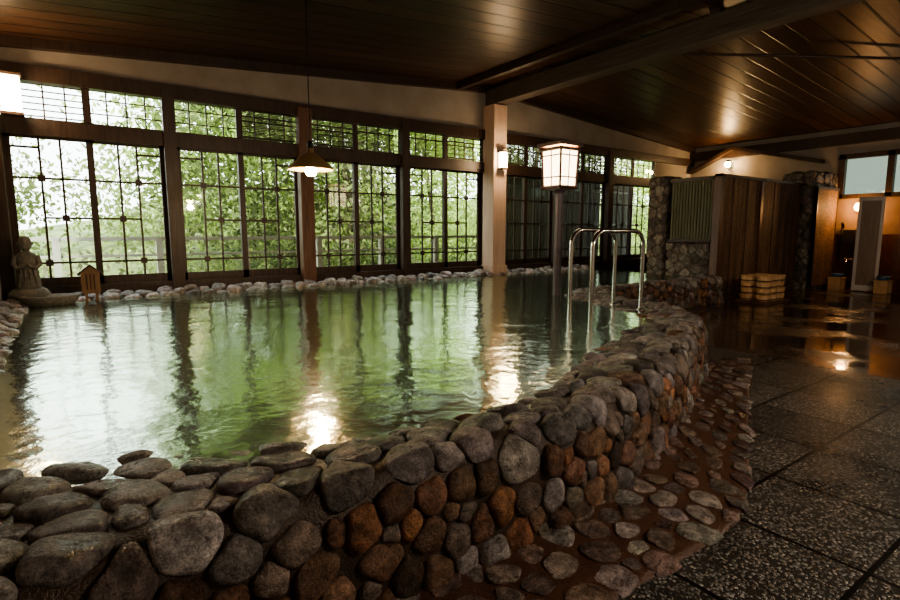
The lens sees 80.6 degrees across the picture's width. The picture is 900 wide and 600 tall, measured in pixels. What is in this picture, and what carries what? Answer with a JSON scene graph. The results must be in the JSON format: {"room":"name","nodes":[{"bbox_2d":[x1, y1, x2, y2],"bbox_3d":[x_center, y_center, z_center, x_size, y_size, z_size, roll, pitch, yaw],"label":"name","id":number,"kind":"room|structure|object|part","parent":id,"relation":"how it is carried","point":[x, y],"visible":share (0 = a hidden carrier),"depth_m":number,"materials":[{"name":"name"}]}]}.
{"room":"spa","nodes":[
{"label":"spa","id":0,"kind":"room"},
{"bbox_2d":[0,279,3,301],"bbox_3d":[-2.272,-0.740,1.762,0.150,3.620,11.640,-5,9,-35],"label":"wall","id":1,"kind":"structure","parent":0,"point":[1,298],"depth_m":6.42,"materials":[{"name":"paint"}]},
{"bbox_2d":[0,128,15,298],"bbox_3d":[-5.484,-1.530,6.435,0.140,3.040,0.200,-5,9,-35],"label":"trim","id":2,"kind":"structure","parent":1,"relation":"attached to","point":[7,272],"depth_m":6.47,"materials":[{"name":"brown wood"}]},
{"bbox_2d":[0,47,690,300],"bbox_3d":[0.624,-2.211,10.961,15.400,4.200,0.170,-5,9,-35],"label":"wall","id":3,"kind":"structure","parent":0,"point":[443,106],"depth_m":9.25,"materials":[{"name":"paint"}]},
{"bbox_2d":[0,70,24,116],"bbox_3d":[-5.204,-2.439,6.288,0.220,0.480,0.155,-5,9,-35],"label":"wall sconce","id":4,"kind":"object","parent":3,"relation":"attached to","point":[10,91],"visible":1,"depth_m":6.24,"materials":[{"name":"white paper"}]},
{"bbox_2d":[0,82,171,285],"bbox_3d":[-4.790,-1.502,7.125,1.900,2.770,0.100,-5,9,-35],"label":"window","id":5,"kind":"structure","parent":3,"relation":"in","point":[85,97],"depth_m":7.06,"materials":[{"name":"brown wood"}]},
{"bbox_2d":[175,102,300,279],"bbox_3d":[-3.229,-1.645,8.233,1.940,2.770,0.100,-5,9,-35],"label":"window","id":6,"kind":"structure","parent":3,"relation":"in","point":[245,272],"depth_m":8.21,"materials":[{"name":"brown wood"}]},
{"bbox_2d":[242,112,292,142],"bbox_3d":[-2.914,-2.760,8.508,0.801,0.403,0.017,-5,9,-35],"label":"blinds","id":7,"kind":"object","parent":6,"relation":"attached to","point":[250,129],"depth_m":8.49,"materials":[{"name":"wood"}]},
{"bbox_2d":[295,106,316,280],"bbox_3d":[-2.357,-1.694,8.696,0.220,2.790,0.160,-5,9,-35],"label":"post","id":8,"kind":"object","parent":3,"relation":"attached to","point":[306,208],"depth_m":8.65,"materials":[{"name":"brown wood"}]},
{"bbox_2d":[0,34,695,293],"bbox_3d":[0.659,-2.438,10.883,15.400,3.730,0.230,-5,9,-35],"label":"window frame","id":9,"kind":"structure","parent":3,"relation":"attached to","point":[168,138],"depth_m":8.13,"materials":[{"name":"brown wood"}]},
{"bbox_2d":[312,119,400,272],"bbox_3d":[-1.664,-1.787,9.345,1.910,2.770,0.100,-5,9,-35],"label":"window","id":10,"kind":"structure","parent":3,"relation":"in","point":[356,267],"depth_m":9.37,"materials":[{"name":"brown wood"}]},
{"bbox_2d":[312,120,351,148],"bbox_3d":[-2.027,-2.839,9.139,0.722,0.400,0.017,-5,9,-35],"label":"blinds","id":11,"kind":"object","parent":10,"relation":"attached to","point":[332,143],"depth_m":9.14,"materials":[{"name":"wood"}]},
{"bbox_2d":[357,125,393,152],"bbox_3d":[-1.344,-2.908,9.623,0.727,0.416,0.017,-5,9,-35],"label":"blinds","id":12,"kind":"object","parent":10,"relation":"attached to","point":[374,146],"depth_m":9.61,"materials":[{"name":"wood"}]},
{"bbox_2d":[410,132,482,268],"bbox_3d":[-0.107,-1.929,10.451,1.920,2.770,0.100,-5,9,-35],"label":"window","id":13,"kind":"structure","parent":3,"relation":"in","point":[479,211],"depth_m":10.52,"materials":[{"name":"brown wood"}]},
{"bbox_2d":[410,132,442,157],"bbox_3d":[-0.453,-2.990,10.255,0.739,0.415,0.017,-5,9,-35],"label":"blinds","id":14,"kind":"object","parent":13,"relation":"attached to","point":[412,133],"depth_m":10.26,"materials":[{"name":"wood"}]},
{"bbox_2d":[448,138,474,160],"bbox_3d":[0.232,-3.044,10.743,0.658,0.401,0.017,-5,9,-35],"label":"blinds","id":15,"kind":"object","parent":13,"relation":"attached to","point":[450,139],"depth_m":10.72,"materials":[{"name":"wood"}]},
{"bbox_2d":[505,144,552,264],"bbox_3d":[1.629,-2.087,11.683,1.850,2.770,0.100,-5,9,-35],"label":"window","id":16,"kind":"structure","parent":3,"relation":"in","point":[523,260],"depth_m":11.72,"materials":[{"name":"brown wood"}]},
{"bbox_2d":[507,145,539,166],"bbox_3d":[1.627,-3.178,11.732,0.971,0.415,0.017,-5,9,-35],"label":"blinds","id":17,"kind":"object","parent":16,"relation":"attached to","point":[530,150],"depth_m":11.72,"materials":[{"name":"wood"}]},
{"bbox_2d":[562,153,606,261],"bbox_3d":[3.133,-2.223,12.752,1.850,2.770,0.100,-5,9,-35],"label":"window","id":18,"kind":"structure","parent":3,"relation":"in","point":[580,203],"depth_m":12.84,"materials":[{"name":"brown wood"}]},
{"bbox_2d":[578,154,599,172],"bbox_3d":[3.404,-3.334,12.995,0.780,0.398,0.017,-5,9,-35],"label":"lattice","id":19,"kind":"object","parent":18,"relation":"attached to","point":[597,157],"depth_m":12.99,"materials":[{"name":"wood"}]},
{"bbox_2d":[611,157,655,259],"bbox_3d":[4.690,-2.365,13.857,1.980,2.770,0.100,-5,9,-35],"label":"window","id":20,"kind":"structure","parent":3,"relation":"in","point":[629,225],"depth_m":13.86,"materials":[{"name":"brown wood"}]},
{"bbox_2d":[0,0,899,147],"bbox_3d":[3.715,-3.526,6.439,15.700,0.741,13.090,-5,9,-35],"label":"ceiling","id":21,"kind":"structure","parent":0,"point":[693,101],"depth_m":7.72,"materials":[{"name":"brown wood"}]},
{"bbox_2d":[288,0,333,175],"bbox_3d":[-1.423,-2.236,5.320,0.460,1.953,0.460,-5,9,-35],"label":"pendant lamp","id":22,"kind":"object","parent":21,"relation":"hanging from","point":[310,163],"visible":1,"depth_m":5.33,"materials":[{"name":"metal"}]},
{"bbox_3d":[-1.423,-2.367,5.303,0.120,1.688,0.120,-5,9,-35],"label":"cord and cap","id":23,"kind":"part","parent":22,"relation":"part of","materials":[{"name":"black metal"}]},
{"bbox_3d":[-1.423,-1.446,5.421,0.460,0.230,0.460,-5,9,-35],"label":"lamp shade","id":24,"kind":"part","parent":22,"relation":"part of","materials":[{"name":"metal"}]},
{"bbox_3d":[-1.423,-1.349,5.434,0.124,0.165,0.124,-5,9,-35],"label":"bulb","id":25,"kind":"part","parent":22,"relation":"part of","materials":[{"name":"white glass"}]},
{"bbox_2d":[485,0,866,105],"bbox_3d":[4.213,-3.512,6.087,0.280,0.380,11.640,-5,9,-35],"label":"ridge beam","id":26,"kind":"structure","parent":21,"relation":"attached to","point":[721,25],"depth_m":7.43,"materials":[{"name":"brown wood"}]},
{"bbox_2d":[458,0,899,89],"bbox_3d":[6.036,-3.611,7.329,6.213,0.364,11.540,-5,9,-35],"label":"brace","id":27,"kind":"object","parent":21,"relation":"attached to","point":[675,6],"depth_m":7.95,"materials":[{"name":"brown wood"}]},
{"bbox_2d":[665,242,709,276],"bbox_3d":[4.753,-0.582,10.601,0.243,1.176,0.939,-5,9,-35],"label":"stone wall","id":28,"kind":"structure","parent":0,"point":[691,258],"depth_m":10.50,"materials":[{"name":"grey stone"}]},
{"bbox_2d":[667,176,714,242],"bbox_3d":[4.734,-1.764,10.426,0.100,1.250,0.890,-5,9,-35],"label":"bamboo fence","id":29,"kind":"object","parent":28,"relation":"on","point":[692,198],"visible":0.99,"depth_m":10.38,"materials":[{"name":"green wood"}]},
{"bbox_2d":[617,288,899,599],"bbox_3d":[4.062,0.582,6.478,15.600,0.200,11.800,-5,9,-35],"label":"floor","id":30,"kind":"structure","parent":0,"point":[823,523],"depth_m":3.16,"materials":[{"name":"stone"}]},
{"bbox_2d":[0,275,724,599],"bbox_3d":[1.417,0.338,5.714,2.643,0.559,11.223,5,9,32],"label":"wall","id":31,"kind":"structure","parent":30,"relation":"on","point":[398,513],"depth_m":1.87,"materials":[{"name":"grey stone"}]},
{"bbox_2d":[0,269,697,486],"bbox_3d":[0.821,-0.011,6.870,10.630,0.001,6.672,-5,9,-35],"label":"pool water","id":32,"kind":"object","parent":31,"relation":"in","point":[216,374],"visible":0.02,"depth_m":3.48,"materials":[{"name":"green liquid"}]},
{"bbox_2d":[588,229,645,319],"bbox_3d":[1.728,-0.060,5.455,0.882,1.332,0.100,-5,9,-35],"label":"pool handrail","id":33,"kind":"object","parent":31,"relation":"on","point":[639,233],"visible":0.96,"depth_m":5.27,"materials":[{"name":"silver metal"}]},
{"bbox_2d":[396,358,756,599],"bbox_3d":[1.063,0.918,2.951,1.151,0.076,6.484,7,10,42],"label":"cobbles","id":34,"kind":"object","parent":30,"relation":"on","point":[683,501],"visible":0.77,"depth_m":2.36,"materials":[{"name":"grey stone"}]},
{"bbox_2d":[646,176,680,273],"bbox_3d":[4.470,-1.322,11.154,0.564,2.500,0.421,-5,9,-35],"label":"stone pillar","id":35,"kind":"structure","parent":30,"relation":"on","point":[659,212],"depth_m":10.95,"materials":[{"name":"grey stone"}]},
{"bbox_2d":[708,173,801,298],"bbox_3d":[6.402,-1.303,11.038,3.450,2.380,0.140,-5,9,-35],"label":"frame","id":36,"kind":"object","parent":30,"relation":"on","point":[718,194],"visible":0.7,"depth_m":10.47,"materials":[{"name":"brown wood"}]},
{"bbox_2d":[718,177,797,294],"bbox_3d":[6.402,-1.313,11.037,3.250,2.280,0.060,-5,9,-35],"label":"panels","id":37,"kind":"object","parent":36,"relation":"attached to","point":[741,192],"visible":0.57,"depth_m":10.81,"materials":[{"name":"brown wood"}]},
{"bbox_2d":[735,273,787,304],"bbox_3d":[5.871,-0.222,9.975,0.840,0.505,0.580,-5,9,-35],"label":"buckets","id":38,"kind":"object","parent":30,"relation":"on","point":[757,288],"visible":1,"depth_m":9.78,"materials":[{"name":"brown wood"}]},
{"bbox_2d":[783,170,837,289],"bbox_3d":[8.306,-1.591,12.369,1.312,2.737,0.717,-5,9,-35],"label":"pillar","id":39,"kind":"structure","parent":30,"relation":"on","point":[810,179],"depth_m":11.88,"materials":[{"name":"stone"}]},
{"bbox_2d":[808,186,839,290],"bbox_3d":[8.465,-1.384,12.027,1.180,2.290,0.050,-5,9,-35],"label":"wooden panel","id":40,"kind":"object","parent":30,"relation":"on","point":[826,200],"visible":0.88,"depth_m":11.96,"materials":[{"name":"brown wood"}]},
{"bbox_2d":[827,273,846,289],"bbox_3d":[8.822,-0.423,12.116,0.340,0.360,0.260,-5,9,-35],"label":"stool","id":41,"kind":"object","parent":30,"relation":"on","point":[836,282],"visible":1,"depth_m":12.05,"materials":[{"name":"brown wood"}]},
{"bbox_2d":[851,196,885,290],"bbox_3d":[9.087,-1.211,11.541,0.450,2.030,0.040,6,9,38],"label":"door leaf","id":42,"kind":"structure","parent":30,"relation":"on","point":[871,211],"depth_m":11.53,"materials":[{"name":"paint"}]},
{"bbox_2d":[873,276,893,293],"bbox_3d":[9.253,-0.325,11.348,0.340,0.360,0.260,-5,9,-35],"label":"stool","id":43,"kind":"object","parent":30,"relation":"on","point":[883,285],"visible":1,"depth_m":11.28,"materials":[{"name":"brown wood"}]},
{"bbox_2d":[691,122,899,291],"bbox_3d":[10.372,-1.905,10.739,0.150,3.649,11.640,-5,9,-35],"label":"wall","id":44,"kind":"structure","parent":0,"point":[759,166],"depth_m":12.41,"materials":[{"name":"paint"}]},
{"bbox_2d":[724,160,732,170],"bbox_3d":[7.472,-3.612,14.230,0.299,0.292,0.180,-5,9,-35],"label":"lamp","id":45,"kind":"object","parent":44,"relation":"attached to","point":[728,165],"visible":1,"depth_m":14.17,"materials":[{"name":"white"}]},
{"bbox_2d":[689,147,824,173],"bbox_3d":[7.816,-3.698,13.754,0.240,0.640,3.250,-5,9,-35],"label":"rafters","id":46,"kind":"object","parent":44,"relation":"attached to","point":[715,158],"visible":1,"depth_m":13.73,"materials":[{"name":"brown wood"}]},
{"bbox_2d":[690,127,899,161],"bbox_3d":[10.262,-3.457,10.461,0.120,0.240,11.640,-5,9,-35],"label":"trim","id":47,"kind":"structure","parent":44,"relation":"attached to","point":[886,134],"depth_m":12.61,"materials":[{"name":"brown wood"}]},
{"bbox_2d":[840,222,855,261],"bbox_3d":[9.153,-1.333,12.246,0.183,0.913,0.292,-5,9,-35],"label":"shower fixture","id":48,"kind":"object","parent":44,"relation":"attached to","point":[848,236],"visible":0.94,"depth_m":12.22,"materials":[{"name":"black metal"}]},
{"bbox_2d":[854,203,858,210],"bbox_3d":[9.236,-2.099,11.977,0.240,0.200,0.200,-5,9,-35],"label":"wall lamp","id":49,"kind":"object","parent":44,"relation":"attached to","point":[856,206],"visible":0.34,"depth_m":11.94,"materials":[{"name":"white"}]},
{"bbox_2d":[837,149,899,198],"bbox_3d":[10.245,-2.652,10.744,0.140,1.010,4.050,-5,9,-35],"label":"window","id":50,"kind":"structure","parent":44,"relation":"in","point":[875,173],"depth_m":11.90,"materials":[{"name":"brown wood"}]},
{"label":"floor","id":51,"kind":"structure","parent":0,"visible":0},
{"bbox_2d":[0,299,28,373],"bbox_3d":[-3.566,0.494,4.188,0.354,0.555,5.463,-5,9,-35],"label":"bank","id":52,"kind":"object","parent":51,"relation":"on","point":[11,310],"visible":0.57,"depth_m":5.04,"materials":[{"name":"grey stone"}]},
{"bbox_2d":[18,293,79,306],"bbox_3d":[-4.789,0.016,6.365,0.600,0.150,0.420,-5,9,-35],"label":"stone basin","id":53,"kind":"object","parent":52,"relation":"on","point":[55,299],"visible":0.83,"depth_m":6.23,"materials":[{"name":"grey stone"}]},
{"bbox_2d":[5,264,588,300],"bbox_3d":[-1.068,-0.186,9.486,10.636,0.559,0.439,-5,9,-35],"label":"window edge stones","id":54,"kind":"object","parent":51,"relation":"on","point":[216,287],"visible":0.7,"depth_m":8.42},
{"bbox_2d":[8,236,50,299],"bbox_3d":[-5.115,-0.382,6.426,0.420,0.785,0.410,-5,9,-35],"label":"stone statue","id":55,"kind":"object","parent":54,"relation":"on","point":[26,263],"visible":0.91,"depth_m":6.35,"materials":[{"name":"grey stone"}]},
{"bbox_2d":[77,264,102,300],"bbox_3d":[-4.539,-0.220,6.710,0.281,0.471,0.046,-5,9,-35],"label":"wooden sign","id":56,"kind":"object","parent":54,"relation":"on","point":[90,276],"visible":0.97,"depth_m":6.69,"materials":[{"name":"brown wood"}]},
{"bbox_2d":[481,104,506,273],"bbox_3d":[0.917,-2.196,10.845,0.400,3.400,0.380,-5,9,-35],"label":"wooden column","id":57,"kind":"structure","parent":54,"relation":"on","point":[494,115],"depth_m":10.73,"materials":[{"name":"brown wood"}]},
{"bbox_2d":[497,150,508,169],"bbox_3d":[1.055,-2.786,10.575,0.160,0.360,0.155,-5,9,-35],"label":"wall sconce","id":58,"kind":"object","parent":57,"relation":"attached to","point":[502,154],"visible":1,"depth_m":10.53,"materials":[{"name":"white paper"}]},
{"bbox_3d":[1.056,-2.786,10.573,0.130,0.300,0.120,-5,9,-35],"label":"lamp shade","id":59,"kind":"part","parent":58,"relation":"part of","materials":[{"name":"white paper"}]},
{"bbox_2d":[537,139,583,295],"bbox_3d":[1.467,-0.888,7.207,0.430,2.530,0.430,-5,9,-35],"label":"lantern","id":60,"kind":"object","parent":51,"relation":"on","point":[559,157],"visible":0.94,"depth_m":7.04,"materials":[{"name":"metal"}]},
{"bbox_3d":[1.467,-0.556,7.249,0.180,1.860,0.180,-5,9,-35],"label":"post","id":61,"kind":"part","parent":60,"relation":"part of","materials":[{"name":"wood"}]},
{"bbox_3d":[1.467,-1.766,7.094,0.330,0.500,0.330,-5,9,-35],"label":"paper panel","id":62,"kind":"part","parent":60,"relation":"part of","materials":[{"name":"white paper"}]},
{"bbox_3d":[1.467,-1.810,7.089,0.430,0.670,0.430,-5,9,-35],"label":"lantern frame","id":63,"kind":"part","parent":60,"relation":"part of","materials":[{"name":"brown wood"}]},
{"bbox_2d":[567,228,617,312],"bbox_3d":[1.600,-0.123,5.912,0.812,1.342,0.100,-5,9,-35],"label":"pool handrail","id":64,"kind":"object","parent":51,"relation":"on","point":[571,244],"visible":0.83,"depth_m":5.70,"materials":[{"name":"silver metal"}]},
{"label":"outside","id":65,"kind":"structure","parent":0,"visible":0},
{"bbox_3d":[-8.117,-1.630,24.211,65.000,0.280,31.160,-5,9,-35],"label":"ground","id":66,"kind":"structure","parent":65,"visible":0},
{"bbox_2d":[29,235,599,276],"bbox_3d":[-1.750,-0.715,11.206,16.200,1.270,0.100,-5,9,-35],"label":"veranda railing","id":67,"kind":"object","parent":66,"relation":"on","point":[55,241],"visible":0.2,"depth_m":9.43,"materials":[{"name":"wood"}]},
{"bbox_2d":[9,85,651,277],"bbox_3d":[0.287,-4.672,21.512,50.000,9.195,14.668,-5,9,-35],"label":"trees","id":68,"kind":"object","parent":66,"relation":"on","point":[152,210],"visible":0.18,"depth_m":13.39,"materials":[{"name":"green plant"}]},
{"bbox_2d":[505,177,635,258],"bbox_3d":[3.263,-1.887,14.170,5.250,2.843,0.107,-5,9,-35],"label":"window","id":69,"kind":"structure","parent":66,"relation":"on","point":[518,191],"depth_m":13.68,"materials":[{"name":"clear glass"}]}
]}

